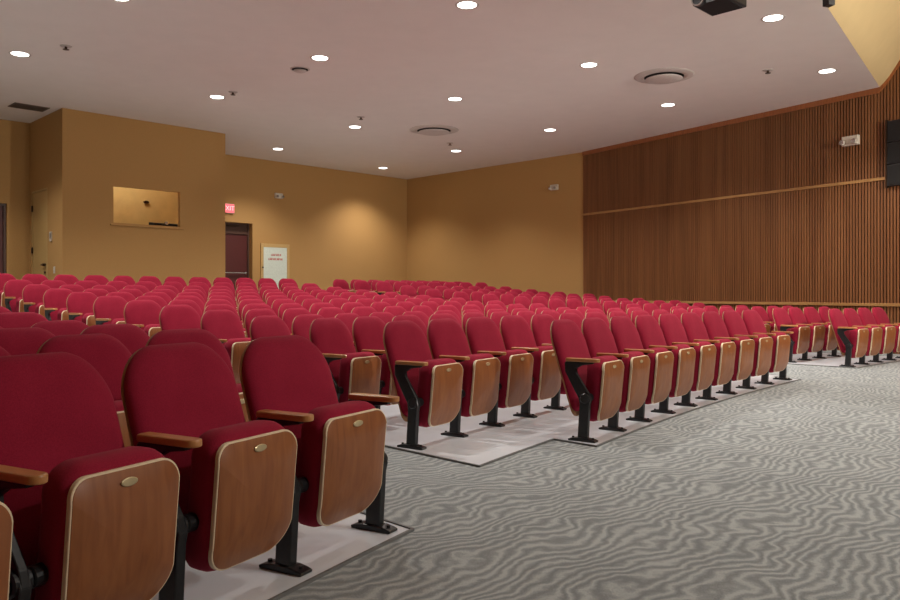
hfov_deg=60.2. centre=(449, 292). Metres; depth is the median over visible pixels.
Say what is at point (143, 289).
chair
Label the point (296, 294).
chair
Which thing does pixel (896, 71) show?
wall
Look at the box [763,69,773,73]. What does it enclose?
sprinkler head
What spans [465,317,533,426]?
chair
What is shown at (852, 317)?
chair
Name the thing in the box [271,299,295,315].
chair
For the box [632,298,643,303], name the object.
chair
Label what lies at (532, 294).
chair
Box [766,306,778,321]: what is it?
chair
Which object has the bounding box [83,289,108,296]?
chair
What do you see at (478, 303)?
chair
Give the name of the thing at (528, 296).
chair
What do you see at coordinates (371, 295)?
chair
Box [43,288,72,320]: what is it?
chair
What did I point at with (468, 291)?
chair
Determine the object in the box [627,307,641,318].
chair
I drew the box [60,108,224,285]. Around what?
wall
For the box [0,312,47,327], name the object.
chair
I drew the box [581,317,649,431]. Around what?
chair
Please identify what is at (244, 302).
chair
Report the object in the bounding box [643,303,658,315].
chair
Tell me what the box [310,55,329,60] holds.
recessed light
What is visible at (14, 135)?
wall
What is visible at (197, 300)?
chair
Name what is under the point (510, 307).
chair
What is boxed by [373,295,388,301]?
chair
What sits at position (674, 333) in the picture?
chair
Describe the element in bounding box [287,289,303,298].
chair
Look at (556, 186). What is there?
emergency light
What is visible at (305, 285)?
chair
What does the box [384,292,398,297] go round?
chair
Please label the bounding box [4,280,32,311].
chair
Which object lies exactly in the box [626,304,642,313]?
chair
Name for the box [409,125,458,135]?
ceiling vent
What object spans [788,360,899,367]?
trim
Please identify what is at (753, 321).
chair
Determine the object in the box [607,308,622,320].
chair
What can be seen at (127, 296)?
chair
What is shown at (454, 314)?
chair
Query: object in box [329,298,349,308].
chair
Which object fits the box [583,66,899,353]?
right wall slats
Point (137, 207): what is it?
window
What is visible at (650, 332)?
chair
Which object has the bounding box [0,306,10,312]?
chair
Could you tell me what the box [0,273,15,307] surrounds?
chair
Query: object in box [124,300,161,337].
chair
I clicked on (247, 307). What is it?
chair
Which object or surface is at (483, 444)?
floor
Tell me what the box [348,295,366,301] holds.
chair
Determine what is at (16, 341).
chair
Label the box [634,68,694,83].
ceiling vent
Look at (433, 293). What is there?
chair
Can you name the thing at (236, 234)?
door
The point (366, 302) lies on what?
chair
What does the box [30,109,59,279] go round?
wall
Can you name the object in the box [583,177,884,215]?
trim
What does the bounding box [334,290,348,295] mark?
chair
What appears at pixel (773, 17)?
recessed light
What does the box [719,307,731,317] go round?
chair
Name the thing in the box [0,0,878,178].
ceiling
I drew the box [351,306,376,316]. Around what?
chair
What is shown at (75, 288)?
chair
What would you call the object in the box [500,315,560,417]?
chair
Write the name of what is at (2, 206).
door
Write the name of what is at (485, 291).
chair
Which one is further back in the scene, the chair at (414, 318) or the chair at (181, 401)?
the chair at (414, 318)
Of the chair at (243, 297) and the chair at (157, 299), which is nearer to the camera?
the chair at (157, 299)
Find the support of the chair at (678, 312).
on the floor at (483, 444)
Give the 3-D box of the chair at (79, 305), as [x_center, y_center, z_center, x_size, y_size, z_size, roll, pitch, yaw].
[-4.703,0.420,10.124,0.457,0.869,0.524,0,0,35]
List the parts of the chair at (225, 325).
backrest, seat, seat panel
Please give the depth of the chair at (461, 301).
13.58 m
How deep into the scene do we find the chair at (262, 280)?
16.91 m
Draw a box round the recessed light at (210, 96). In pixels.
[208,95,225,98]
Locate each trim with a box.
[268,512,413,599]
[385,379,800,466]
[582,60,899,155]
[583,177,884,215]
[597,300,899,306]
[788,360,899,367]
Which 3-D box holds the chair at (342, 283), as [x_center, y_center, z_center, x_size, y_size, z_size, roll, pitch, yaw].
[-2.807,0.055,20.467,0.567,0.838,0.457,0,0,-43]
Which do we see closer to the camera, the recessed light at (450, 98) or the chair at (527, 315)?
the chair at (527, 315)
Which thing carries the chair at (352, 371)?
on the floor at (483, 444)
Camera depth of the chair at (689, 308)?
13.97 m
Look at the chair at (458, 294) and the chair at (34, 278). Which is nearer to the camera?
the chair at (34, 278)
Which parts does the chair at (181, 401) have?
leg, armrest, backrest, seat, seat panel, number plate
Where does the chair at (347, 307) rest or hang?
on the floor at (483, 444)
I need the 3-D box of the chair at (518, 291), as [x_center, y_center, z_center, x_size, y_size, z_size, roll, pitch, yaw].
[1.799,0.320,19.786,0.567,0.838,0.457,0,0,-39]
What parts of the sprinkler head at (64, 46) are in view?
plate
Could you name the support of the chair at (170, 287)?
on the floor at (483, 444)
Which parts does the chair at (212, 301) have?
backrest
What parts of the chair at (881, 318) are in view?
backrest, leg, seat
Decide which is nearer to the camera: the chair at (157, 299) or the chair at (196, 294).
the chair at (157, 299)
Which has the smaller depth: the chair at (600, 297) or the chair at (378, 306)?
the chair at (378, 306)
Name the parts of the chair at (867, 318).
backrest, leg, seat, seat panel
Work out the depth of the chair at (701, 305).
15.75 m
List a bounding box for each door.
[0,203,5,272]
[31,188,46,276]
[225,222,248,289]
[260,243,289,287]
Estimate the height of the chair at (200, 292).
0.869 m
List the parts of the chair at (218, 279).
backrest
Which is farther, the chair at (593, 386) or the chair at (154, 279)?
the chair at (154, 279)
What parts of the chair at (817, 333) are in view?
backrest, leg, seat, seat panel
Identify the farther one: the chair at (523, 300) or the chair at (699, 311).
the chair at (523, 300)
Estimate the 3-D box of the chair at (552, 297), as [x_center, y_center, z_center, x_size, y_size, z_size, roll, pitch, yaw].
[2.424,0.485,16.808,0.567,0.838,0.457,0,0,-41]
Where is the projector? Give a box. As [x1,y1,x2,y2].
[691,0,746,15]
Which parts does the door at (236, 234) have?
transom panel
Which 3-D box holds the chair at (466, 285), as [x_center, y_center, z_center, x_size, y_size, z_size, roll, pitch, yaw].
[0.535,0.125,21.050,0.567,0.838,0.457,0,0,-40]
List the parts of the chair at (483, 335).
backrest, armrest, leg, seat, seat panel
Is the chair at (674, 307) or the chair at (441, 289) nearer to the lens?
the chair at (674, 307)
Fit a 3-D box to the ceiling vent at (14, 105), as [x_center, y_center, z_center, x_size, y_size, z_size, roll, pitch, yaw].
[-8.375,-3.690,15.457,0.640,0.019,0.450,0,0,-45]
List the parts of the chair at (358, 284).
backrest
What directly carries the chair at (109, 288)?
on the floor at (483, 444)
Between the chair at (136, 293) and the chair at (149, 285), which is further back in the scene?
the chair at (149, 285)
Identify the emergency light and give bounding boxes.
[274,193,283,198]
[548,184,558,190]
[839,134,859,146]
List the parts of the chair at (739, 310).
backrest, seat panel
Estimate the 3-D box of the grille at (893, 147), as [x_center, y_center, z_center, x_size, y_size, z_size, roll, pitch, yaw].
[7.927,-2.475,13.547,0.012,0.330,0.560,0,0,-34]
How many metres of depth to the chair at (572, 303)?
15.88 m
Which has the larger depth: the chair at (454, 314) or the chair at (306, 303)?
the chair at (306, 303)
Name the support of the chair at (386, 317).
on the floor at (483, 444)
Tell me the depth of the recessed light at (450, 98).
14.84 m
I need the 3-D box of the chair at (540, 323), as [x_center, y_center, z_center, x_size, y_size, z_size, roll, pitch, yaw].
[1.045,0.640,7.449,0.457,0.869,0.560,0,0,37]
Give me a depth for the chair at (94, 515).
2.24 m
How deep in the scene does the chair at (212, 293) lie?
11.97 m
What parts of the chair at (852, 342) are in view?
backrest, leg, armrest, seat, seat panel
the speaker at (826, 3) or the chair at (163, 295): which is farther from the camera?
the chair at (163, 295)
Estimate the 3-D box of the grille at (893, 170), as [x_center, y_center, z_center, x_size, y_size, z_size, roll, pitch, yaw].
[7.927,-2.085,13.547,0.012,0.330,0.560,0,0,-34]
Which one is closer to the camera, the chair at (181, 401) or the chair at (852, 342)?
the chair at (181, 401)
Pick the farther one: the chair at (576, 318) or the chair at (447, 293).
the chair at (447, 293)
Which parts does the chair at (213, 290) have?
backrest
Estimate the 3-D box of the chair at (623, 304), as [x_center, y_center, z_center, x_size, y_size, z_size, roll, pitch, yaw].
[3.685,0.575,15.547,0.567,0.838,0.457,0,0,-41]
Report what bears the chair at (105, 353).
on the floor at (321, 548)
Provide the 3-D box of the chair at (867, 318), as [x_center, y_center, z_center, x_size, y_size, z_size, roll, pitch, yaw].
[6.743,0.655,12.310,0.567,0.838,0.457,0,0,-41]
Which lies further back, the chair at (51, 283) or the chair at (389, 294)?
the chair at (389, 294)
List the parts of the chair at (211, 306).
backrest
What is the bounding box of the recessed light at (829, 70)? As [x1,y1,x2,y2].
[817,68,836,73]
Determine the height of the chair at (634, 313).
0.869 m
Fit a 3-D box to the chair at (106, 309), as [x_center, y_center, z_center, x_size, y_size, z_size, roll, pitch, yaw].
[-4.059,0.470,9.491,0.457,0.869,0.545,0,0,35]
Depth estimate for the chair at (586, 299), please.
16.24 m
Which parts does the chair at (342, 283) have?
backrest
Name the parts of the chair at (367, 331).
backrest, armrest, leg, seat, seat panel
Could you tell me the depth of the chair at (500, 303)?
12.99 m
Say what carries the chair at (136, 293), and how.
on the floor at (483, 444)
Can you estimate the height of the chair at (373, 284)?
0.838 m
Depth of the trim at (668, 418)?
5.55 m
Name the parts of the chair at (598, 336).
backrest, leg, armrest, seat, seat panel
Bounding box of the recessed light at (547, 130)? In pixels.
[543,129,556,131]
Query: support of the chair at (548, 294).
on the floor at (789, 491)
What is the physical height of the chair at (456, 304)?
0.869 m
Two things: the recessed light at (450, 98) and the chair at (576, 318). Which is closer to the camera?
the chair at (576, 318)
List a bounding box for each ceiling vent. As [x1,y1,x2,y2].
[8,102,49,111]
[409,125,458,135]
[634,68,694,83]
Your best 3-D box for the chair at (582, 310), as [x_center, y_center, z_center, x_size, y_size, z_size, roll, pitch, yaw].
[2.160,0.640,11.578,0.457,0.869,0.599,0,0,43]
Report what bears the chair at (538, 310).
on the floor at (483, 444)
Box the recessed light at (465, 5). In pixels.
[455,1,478,9]
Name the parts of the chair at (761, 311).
backrest, seat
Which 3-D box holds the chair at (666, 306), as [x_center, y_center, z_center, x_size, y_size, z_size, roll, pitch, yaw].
[4.316,0.615,14.917,0.567,0.838,0.457,0,0,-41]
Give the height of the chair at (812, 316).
0.838 m
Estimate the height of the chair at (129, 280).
0.869 m
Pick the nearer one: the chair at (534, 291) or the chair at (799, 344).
the chair at (799, 344)
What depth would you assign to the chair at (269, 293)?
12.79 m
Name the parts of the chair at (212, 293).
backrest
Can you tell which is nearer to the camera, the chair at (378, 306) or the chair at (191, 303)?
the chair at (191, 303)
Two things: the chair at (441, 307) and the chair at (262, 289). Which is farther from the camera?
the chair at (262, 289)
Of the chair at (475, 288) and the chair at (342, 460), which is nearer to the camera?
the chair at (342, 460)
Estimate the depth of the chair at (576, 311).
9.83 m
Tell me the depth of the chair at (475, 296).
17.74 m
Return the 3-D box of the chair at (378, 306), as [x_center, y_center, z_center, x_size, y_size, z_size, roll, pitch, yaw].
[-0.843,0.560,10.825,0.457,0.869,0.517,0,0,39]
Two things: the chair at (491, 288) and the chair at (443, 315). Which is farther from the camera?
the chair at (491, 288)
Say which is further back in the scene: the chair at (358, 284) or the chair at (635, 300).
the chair at (358, 284)
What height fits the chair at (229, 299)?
0.869 m
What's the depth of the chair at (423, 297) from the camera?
14.19 m
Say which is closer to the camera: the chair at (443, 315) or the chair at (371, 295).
the chair at (443, 315)
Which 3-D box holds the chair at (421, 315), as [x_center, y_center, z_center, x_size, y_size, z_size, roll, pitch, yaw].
[-0.265,0.640,8.670,0.457,0.869,0.576,0,0,37]
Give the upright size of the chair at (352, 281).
0.838 m
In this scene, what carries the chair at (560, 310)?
on the floor at (483, 444)
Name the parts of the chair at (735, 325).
backrest, armrest, leg, seat, seat panel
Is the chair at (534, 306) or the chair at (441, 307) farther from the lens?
the chair at (534, 306)
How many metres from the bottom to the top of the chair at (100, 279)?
0.869 m
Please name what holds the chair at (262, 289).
on the floor at (483, 444)
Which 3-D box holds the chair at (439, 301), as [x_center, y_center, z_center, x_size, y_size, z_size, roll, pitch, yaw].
[-0.107,0.515,13.054,0.457,0.869,0.519,0,0,42]
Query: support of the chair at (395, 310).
on the floor at (483, 444)
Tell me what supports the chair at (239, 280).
on the floor at (483, 444)
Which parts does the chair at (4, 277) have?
seat panel, backrest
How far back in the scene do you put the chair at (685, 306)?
15.38 m
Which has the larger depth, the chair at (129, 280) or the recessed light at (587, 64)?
the chair at (129, 280)
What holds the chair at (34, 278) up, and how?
on the floor at (483, 444)
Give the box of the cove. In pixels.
[828,0,899,86]
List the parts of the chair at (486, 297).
backrest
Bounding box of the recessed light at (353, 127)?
[348,126,361,128]
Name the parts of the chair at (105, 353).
backrest, seat, seat panel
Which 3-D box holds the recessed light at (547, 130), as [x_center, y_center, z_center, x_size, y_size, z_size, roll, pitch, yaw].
[2.270,-3.697,17.637,0.312,0.006,0.312,0,0,0]
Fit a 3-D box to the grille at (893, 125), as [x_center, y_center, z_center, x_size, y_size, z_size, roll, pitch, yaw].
[7.927,-2.865,13.547,0.012,0.330,0.560,0,0,-34]
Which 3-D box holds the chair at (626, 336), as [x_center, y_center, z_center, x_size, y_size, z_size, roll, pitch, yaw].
[1.660,0.640,6.784,0.457,0.869,0.557,0,0,36]
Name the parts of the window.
sill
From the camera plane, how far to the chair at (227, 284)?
15.18 m
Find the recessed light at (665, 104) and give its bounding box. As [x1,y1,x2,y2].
[660,103,675,106]
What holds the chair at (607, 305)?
on the floor at (789, 491)
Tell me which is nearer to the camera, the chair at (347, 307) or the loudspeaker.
the chair at (347, 307)
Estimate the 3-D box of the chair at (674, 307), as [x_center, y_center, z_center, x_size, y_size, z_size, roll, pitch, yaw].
[4.120,0.655,13.541,0.567,0.838,0.457,0,0,-43]
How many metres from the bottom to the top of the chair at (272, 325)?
0.869 m
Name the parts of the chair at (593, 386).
backrest, leg, armrest, seat, seat panel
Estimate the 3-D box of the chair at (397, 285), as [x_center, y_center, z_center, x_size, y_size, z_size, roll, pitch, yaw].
[-1.140,0.125,19.587,0.567,0.838,0.457,0,0,-43]
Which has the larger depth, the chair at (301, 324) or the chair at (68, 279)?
the chair at (68, 279)
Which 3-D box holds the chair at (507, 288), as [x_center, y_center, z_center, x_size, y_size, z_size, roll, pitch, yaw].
[1.618,0.240,20.786,0.618,0.838,0.457,0,0,-39]
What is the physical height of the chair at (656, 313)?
0.869 m
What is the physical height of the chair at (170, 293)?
0.869 m
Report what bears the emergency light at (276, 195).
attached to the wall at (348, 226)
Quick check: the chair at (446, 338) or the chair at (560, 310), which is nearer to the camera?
the chair at (446, 338)
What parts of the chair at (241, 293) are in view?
backrest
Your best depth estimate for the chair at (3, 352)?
3.20 m
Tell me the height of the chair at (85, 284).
0.869 m
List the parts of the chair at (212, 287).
backrest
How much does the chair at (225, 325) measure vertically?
0.869 m
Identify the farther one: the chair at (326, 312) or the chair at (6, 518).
the chair at (326, 312)
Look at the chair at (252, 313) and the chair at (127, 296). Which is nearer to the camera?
the chair at (252, 313)
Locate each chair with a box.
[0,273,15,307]
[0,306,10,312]
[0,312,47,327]
[0,327,54,354]
[0,346,10,355]
[0,352,179,599]
[0,502,12,599]
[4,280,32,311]
[21,274,47,283]
[22,284,50,317]
[31,320,88,335]
[36,333,131,446]
[41,280,66,287]
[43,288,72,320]
[53,274,78,284]
[60,285,84,291]
[66,292,97,326]
[74,280,99,289]
[80,324,149,353]
[83,275,108,284]
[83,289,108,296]
[92,285,117,292]
[93,296,126,324]
[106,281,127,290]
[106,292,135,302]
[113,276,135,284]
[118,289,143,297]
[121,342,296,599]
[123,285,149,293]
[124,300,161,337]
[135,281,156,291]
[136,296,167,307]
[138,276,161,285]
[143,292,171,303]
[146,328,248,421]
[151,289,176,300]
[155,285,178,294]
[159,305,200,330]
[163,282,183,292]
[164,276,186,286]
[168,300,202,317]
[174,296,204,312]
[177,292,205,304]
[182,289,206,301]
[183,286,207,299]
[188,277,211,287]
[188,282,209,298]
[201,309,250,383]
[203,304,246,337]
[204,299,243,328]
[207,292,237,312]
[208,286,236,304]
[208,295,236,310]
[209,289,237,309]
[213,277,235,291]
[213,282,235,299]
[235,278,258,292]
[235,286,255,298]
[236,282,257,291]
[236,292,262,308]
[237,289,260,296]
[237,295,260,305]
[238,299,265,320]
[239,335,398,576]
[242,303,274,327]
[244,309,276,337]
[250,315,290,340]
[258,278,276,289]
[259,283,278,289]
[259,286,276,299]
[263,289,282,301]
[265,292,288,302]
[266,295,287,306]
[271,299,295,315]
[278,278,297,290]
[278,303,303,318]
[280,283,297,291]
[282,308,310,334]
[283,286,299,294]
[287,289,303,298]
[292,292,309,300]
[292,314,323,339]
[295,295,315,304]
[301,283,319,290]
[302,299,323,310]
[304,287,321,293]
[309,303,334,313]
[309,318,380,402]
[310,290,327,297]
[316,292,333,300]
[318,307,344,317]
[322,295,341,302]
[326,287,342,293]
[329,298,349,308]
[333,279,354,292]
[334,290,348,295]
[335,313,359,350]
[340,292,356,299]
[341,302,364,312]
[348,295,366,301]
[350,280,355,289]
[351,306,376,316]
[352,316,397,408]
[354,280,374,291]
[355,290,368,294]
[356,298,374,306]
[363,292,378,298]
[370,312,394,323]
[371,280,380,292]
[371,302,390,311]
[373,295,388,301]
[376,281,399,294]
[381,298,399,305]
[383,306,405,315]
[383,320,462,449]
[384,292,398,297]
[392,315,427,340]
[393,281,408,293]
[395,295,409,301]
[396,301,415,310]
[400,286,416,297]
[402,311,428,326]
[405,298,423,305]
[411,282,424,294]
[411,305,433,317]
[415,295,430,300]
[417,286,431,294]
[421,301,438,312]
[425,289,447,301]
[427,282,441,288]
[427,318,500,437]
[428,298,444,305]
[428,313,460,325]
[434,310,461,326]
[435,286,448,299]
[437,305,461,322]
[443,289,455,300]
[443,301,462,316]
[444,282,456,288]
[449,298,466,305]
[452,286,464,290]
[453,291,469,300]
[459,282,472,288]
[461,289,473,300]
[461,304,483,314]
[462,309,481,316]
[462,312,484,334]
[465,301,484,313]
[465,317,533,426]
[468,286,480,291]
[470,292,483,303]
[475,282,487,288]
[478,289,490,293]
[482,294,506,307]
[484,286,495,291]
[484,304,503,316]
[487,300,506,311]
[487,309,504,317]
[488,292,501,300]
[490,311,510,330]
[494,289,506,293]
[500,286,511,291]
[500,294,514,306]
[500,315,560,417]
[505,292,518,296]
[507,304,524,313]
[510,289,521,293]
[511,308,529,314]
[514,296,530,309]
[517,311,534,327]
[518,294,531,303]
[522,292,534,297]
[525,289,537,294]
[529,303,545,312]
[531,314,566,409]
[532,296,548,307]
[535,294,548,300]
[535,307,550,313]
[538,292,550,297]
[541,310,559,319]
[548,298,565,309]
[549,296,565,305]
[550,319,623,442]
[551,294,565,302]
[553,292,566,298]
[556,307,569,314]
[559,313,582,331]
[564,309,584,319]
[566,296,581,302]
[566,298,582,308]
[567,294,582,304]
[577,307,590,317]
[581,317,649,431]
[582,296,595,303]
[583,298,597,306]
[585,301,606,315]
[585,308,607,319]
[585,312,608,326]
[598,296,610,302]
[600,298,612,310]
[603,301,619,314]
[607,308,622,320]
[609,311,629,321]
[609,316,673,421]
[616,298,628,306]
[620,301,633,312]
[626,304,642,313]
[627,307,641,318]
[631,310,648,324]
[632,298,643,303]
[635,314,695,413]
[637,300,648,308]
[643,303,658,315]
[652,309,668,322]
[653,300,665,308]
[658,313,715,406]
[660,303,672,312]
[669,300,680,305]
[670,306,683,312]
[672,309,687,320]
[677,303,689,309]
[681,312,735,400]
[687,306,699,311]
[691,308,705,318]
[692,303,705,308]
[702,311,754,394]
[704,306,718,313]
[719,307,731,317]
[722,310,772,388]
[735,307,770,332]
[742,309,793,384]
[751,306,776,332]
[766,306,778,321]
[772,308,810,362]
[782,306,792,312]
[788,307,824,360]
[803,307,837,358]
[818,306,840,356]
[828,309,868,366]
[843,308,882,364]
[857,308,895,362]
[871,307,899,360]
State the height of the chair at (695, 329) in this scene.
0.869 m
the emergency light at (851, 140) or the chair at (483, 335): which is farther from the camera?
the emergency light at (851, 140)
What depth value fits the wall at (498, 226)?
22.36 m
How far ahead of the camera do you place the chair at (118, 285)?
13.45 m
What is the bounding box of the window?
[110,185,183,229]
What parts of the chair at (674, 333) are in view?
backrest, armrest, leg, seat, seat panel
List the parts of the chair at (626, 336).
backrest, armrest, leg, seat, seat panel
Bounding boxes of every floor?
[151,513,407,599]
[279,350,899,599]
[380,375,797,464]
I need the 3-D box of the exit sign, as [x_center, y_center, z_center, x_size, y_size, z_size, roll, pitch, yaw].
[-5.922,-2.257,20.722,0.070,0.250,0.360,0,0,45]
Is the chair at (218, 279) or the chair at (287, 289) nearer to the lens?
the chair at (287, 289)
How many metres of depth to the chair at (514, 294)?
18.58 m
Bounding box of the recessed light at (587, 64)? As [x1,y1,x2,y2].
[579,62,598,67]
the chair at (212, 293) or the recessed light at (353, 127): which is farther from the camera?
the recessed light at (353, 127)
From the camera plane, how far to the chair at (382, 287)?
19.26 m
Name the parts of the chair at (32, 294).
leg, seat, seat panel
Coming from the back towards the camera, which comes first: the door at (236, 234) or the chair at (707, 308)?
the door at (236, 234)
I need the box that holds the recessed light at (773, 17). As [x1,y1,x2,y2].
[761,14,785,21]
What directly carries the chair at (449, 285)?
on the floor at (789, 491)
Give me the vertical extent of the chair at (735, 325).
0.869 m
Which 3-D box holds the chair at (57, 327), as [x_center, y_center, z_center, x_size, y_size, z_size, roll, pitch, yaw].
[-2.529,0.632,5.276,0.457,0.884,0.666,0,0,31]
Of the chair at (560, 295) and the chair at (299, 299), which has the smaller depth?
the chair at (299, 299)
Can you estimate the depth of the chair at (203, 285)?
14.76 m
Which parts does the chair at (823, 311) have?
backrest, leg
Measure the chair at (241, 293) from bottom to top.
0.869 m
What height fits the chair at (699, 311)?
0.869 m
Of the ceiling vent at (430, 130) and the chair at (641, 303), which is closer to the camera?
the chair at (641, 303)
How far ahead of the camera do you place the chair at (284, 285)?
16.26 m
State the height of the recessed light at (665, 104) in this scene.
0.006 m
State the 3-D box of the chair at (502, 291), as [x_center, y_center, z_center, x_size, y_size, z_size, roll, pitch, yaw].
[1.372,0.320,19.429,0.567,0.838,0.457,0,0,-40]
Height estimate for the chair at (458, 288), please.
0.838 m
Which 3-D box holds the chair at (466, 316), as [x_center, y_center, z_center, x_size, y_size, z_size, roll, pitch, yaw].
[0.392,0.640,8.062,0.457,0.869,0.530,0,0,37]
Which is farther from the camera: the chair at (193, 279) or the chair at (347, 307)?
the chair at (193, 279)
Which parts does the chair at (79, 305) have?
leg, seat, seat panel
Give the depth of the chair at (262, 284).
15.93 m
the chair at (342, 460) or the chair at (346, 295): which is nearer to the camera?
the chair at (342, 460)
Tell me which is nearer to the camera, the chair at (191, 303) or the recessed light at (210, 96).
the chair at (191, 303)
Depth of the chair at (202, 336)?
4.05 m
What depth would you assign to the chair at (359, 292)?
15.42 m
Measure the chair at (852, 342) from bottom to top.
0.838 m
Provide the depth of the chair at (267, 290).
13.80 m
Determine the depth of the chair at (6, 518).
1.90 m
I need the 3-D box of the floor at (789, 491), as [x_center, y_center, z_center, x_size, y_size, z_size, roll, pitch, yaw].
[0.679,0.755,9.079,25.880,0.650,20.001,0,0,45]
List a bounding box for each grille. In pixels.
[888,120,899,140]
[888,142,899,162]
[888,165,899,184]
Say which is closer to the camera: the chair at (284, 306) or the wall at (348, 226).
the chair at (284, 306)
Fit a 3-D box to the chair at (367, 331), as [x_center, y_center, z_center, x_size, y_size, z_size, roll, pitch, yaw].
[-0.570,0.640,6.709,0.457,0.869,0.530,0,0,34]
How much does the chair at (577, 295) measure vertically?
0.838 m
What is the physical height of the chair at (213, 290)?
0.869 m
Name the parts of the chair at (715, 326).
backrest, armrest, leg, seat, seat panel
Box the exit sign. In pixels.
[225,203,233,213]
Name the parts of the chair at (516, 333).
backrest, leg, armrest, seat, seat panel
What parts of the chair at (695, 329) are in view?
backrest, leg, armrest, seat, seat panel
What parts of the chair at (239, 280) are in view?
backrest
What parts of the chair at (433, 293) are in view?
backrest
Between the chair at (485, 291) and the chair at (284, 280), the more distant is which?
the chair at (485, 291)
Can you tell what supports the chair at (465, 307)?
on the floor at (483, 444)
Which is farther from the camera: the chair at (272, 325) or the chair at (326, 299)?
the chair at (326, 299)
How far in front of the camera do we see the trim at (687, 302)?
15.37 m
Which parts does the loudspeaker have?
mounting frame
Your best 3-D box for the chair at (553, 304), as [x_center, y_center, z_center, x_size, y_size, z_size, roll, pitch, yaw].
[2.231,0.530,15.430,0.567,0.838,0.457,0,0,-43]
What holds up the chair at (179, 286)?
on the floor at (483, 444)
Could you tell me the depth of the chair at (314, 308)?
9.98 m
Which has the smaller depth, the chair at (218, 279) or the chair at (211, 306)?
the chair at (211, 306)
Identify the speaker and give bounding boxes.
[290,66,309,72]
[823,0,834,7]
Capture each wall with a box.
[0,119,29,279]
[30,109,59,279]
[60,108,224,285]
[225,154,406,289]
[407,152,582,298]
[739,71,896,353]
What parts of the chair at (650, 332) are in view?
backrest, leg, armrest, seat, seat panel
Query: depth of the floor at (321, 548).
3.04 m
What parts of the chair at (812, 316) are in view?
backrest, leg, seat, seat panel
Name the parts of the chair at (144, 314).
seat, seat panel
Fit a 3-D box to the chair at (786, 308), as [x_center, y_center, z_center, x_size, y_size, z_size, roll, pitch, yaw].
[6.447,0.655,14.389,0.618,0.838,0.457,0,0,-39]
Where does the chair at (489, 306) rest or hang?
on the floor at (483, 444)
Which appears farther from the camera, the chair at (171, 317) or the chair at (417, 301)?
the chair at (417, 301)
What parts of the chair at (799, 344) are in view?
backrest, leg, seat, seat panel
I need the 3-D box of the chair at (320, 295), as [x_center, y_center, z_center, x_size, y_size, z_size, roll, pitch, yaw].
[-2.059,0.420,13.533,0.457,0.869,0.535,0,0,41]
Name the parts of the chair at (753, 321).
backrest, leg, armrest, seat, leg, armrest, seat panel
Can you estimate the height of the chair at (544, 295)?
0.838 m
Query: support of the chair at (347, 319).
on the floor at (483, 444)
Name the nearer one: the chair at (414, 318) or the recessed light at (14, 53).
the chair at (414, 318)
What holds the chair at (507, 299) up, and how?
on the floor at (789, 491)
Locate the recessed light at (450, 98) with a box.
[447,97,462,100]
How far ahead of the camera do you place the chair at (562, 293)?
19.68 m
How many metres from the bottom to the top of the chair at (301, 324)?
0.869 m
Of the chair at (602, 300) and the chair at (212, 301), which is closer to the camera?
the chair at (212, 301)
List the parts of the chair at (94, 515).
leg, armrest, backrest, seat, seat panel, number plate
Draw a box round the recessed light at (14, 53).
[8,51,30,56]
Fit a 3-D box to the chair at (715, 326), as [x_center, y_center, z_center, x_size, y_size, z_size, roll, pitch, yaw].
[3.050,0.640,8.552,0.457,0.869,0.598,0,0,40]
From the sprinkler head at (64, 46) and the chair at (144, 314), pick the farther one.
the sprinkler head at (64, 46)
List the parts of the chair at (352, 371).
leg, backrest, armrest, seat, seat panel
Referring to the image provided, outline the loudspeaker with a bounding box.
[885,119,899,187]
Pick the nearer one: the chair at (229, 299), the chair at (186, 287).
the chair at (229, 299)
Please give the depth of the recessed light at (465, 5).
9.99 m
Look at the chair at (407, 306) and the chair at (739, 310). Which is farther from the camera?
the chair at (739, 310)
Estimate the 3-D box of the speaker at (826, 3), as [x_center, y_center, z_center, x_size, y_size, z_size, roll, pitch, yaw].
[3.915,-2.967,7.958,0.085,0.097,0.143,0,0,-19]
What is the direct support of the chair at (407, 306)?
on the floor at (483, 444)
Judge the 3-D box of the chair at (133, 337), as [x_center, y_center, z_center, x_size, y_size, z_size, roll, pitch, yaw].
[-1.878,0.632,4.625,0.457,0.884,0.666,0,0,30]
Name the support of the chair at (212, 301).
on the floor at (483, 444)
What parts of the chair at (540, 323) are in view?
backrest, leg, seat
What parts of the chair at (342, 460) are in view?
leg, armrest, backrest, seat, seat panel, number plate, leg, armrest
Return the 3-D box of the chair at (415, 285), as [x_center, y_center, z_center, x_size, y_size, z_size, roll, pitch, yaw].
[-0.728,0.125,19.960,0.567,0.838,0.457,0,0,-42]
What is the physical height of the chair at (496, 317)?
0.869 m
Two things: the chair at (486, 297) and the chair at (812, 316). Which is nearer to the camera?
the chair at (812, 316)
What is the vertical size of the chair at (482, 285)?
0.838 m
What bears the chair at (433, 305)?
on the floor at (483, 444)
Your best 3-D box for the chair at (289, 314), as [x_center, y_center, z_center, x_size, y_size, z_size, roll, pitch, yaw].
[-1.543,0.600,8.429,0.457,0.869,0.526,0,0,35]
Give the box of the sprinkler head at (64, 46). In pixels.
[60,44,71,50]
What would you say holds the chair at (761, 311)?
on the floor at (789, 491)
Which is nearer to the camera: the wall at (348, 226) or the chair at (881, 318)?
the chair at (881, 318)
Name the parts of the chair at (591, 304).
backrest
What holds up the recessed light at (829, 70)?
in the ceiling
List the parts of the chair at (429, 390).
backrest, leg, armrest, seat, seat panel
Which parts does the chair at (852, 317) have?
backrest, leg, seat, seat panel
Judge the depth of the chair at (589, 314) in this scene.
8.44 m
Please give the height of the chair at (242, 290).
0.869 m
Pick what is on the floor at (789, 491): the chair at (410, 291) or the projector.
the chair at (410, 291)
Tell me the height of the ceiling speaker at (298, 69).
0.055 m
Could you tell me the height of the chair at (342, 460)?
0.884 m
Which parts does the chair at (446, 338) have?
backrest, armrest, leg, seat, seat panel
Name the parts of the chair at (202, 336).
backrest, seat, seat panel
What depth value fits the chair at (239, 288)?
14.41 m
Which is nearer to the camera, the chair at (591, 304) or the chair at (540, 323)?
the chair at (540, 323)

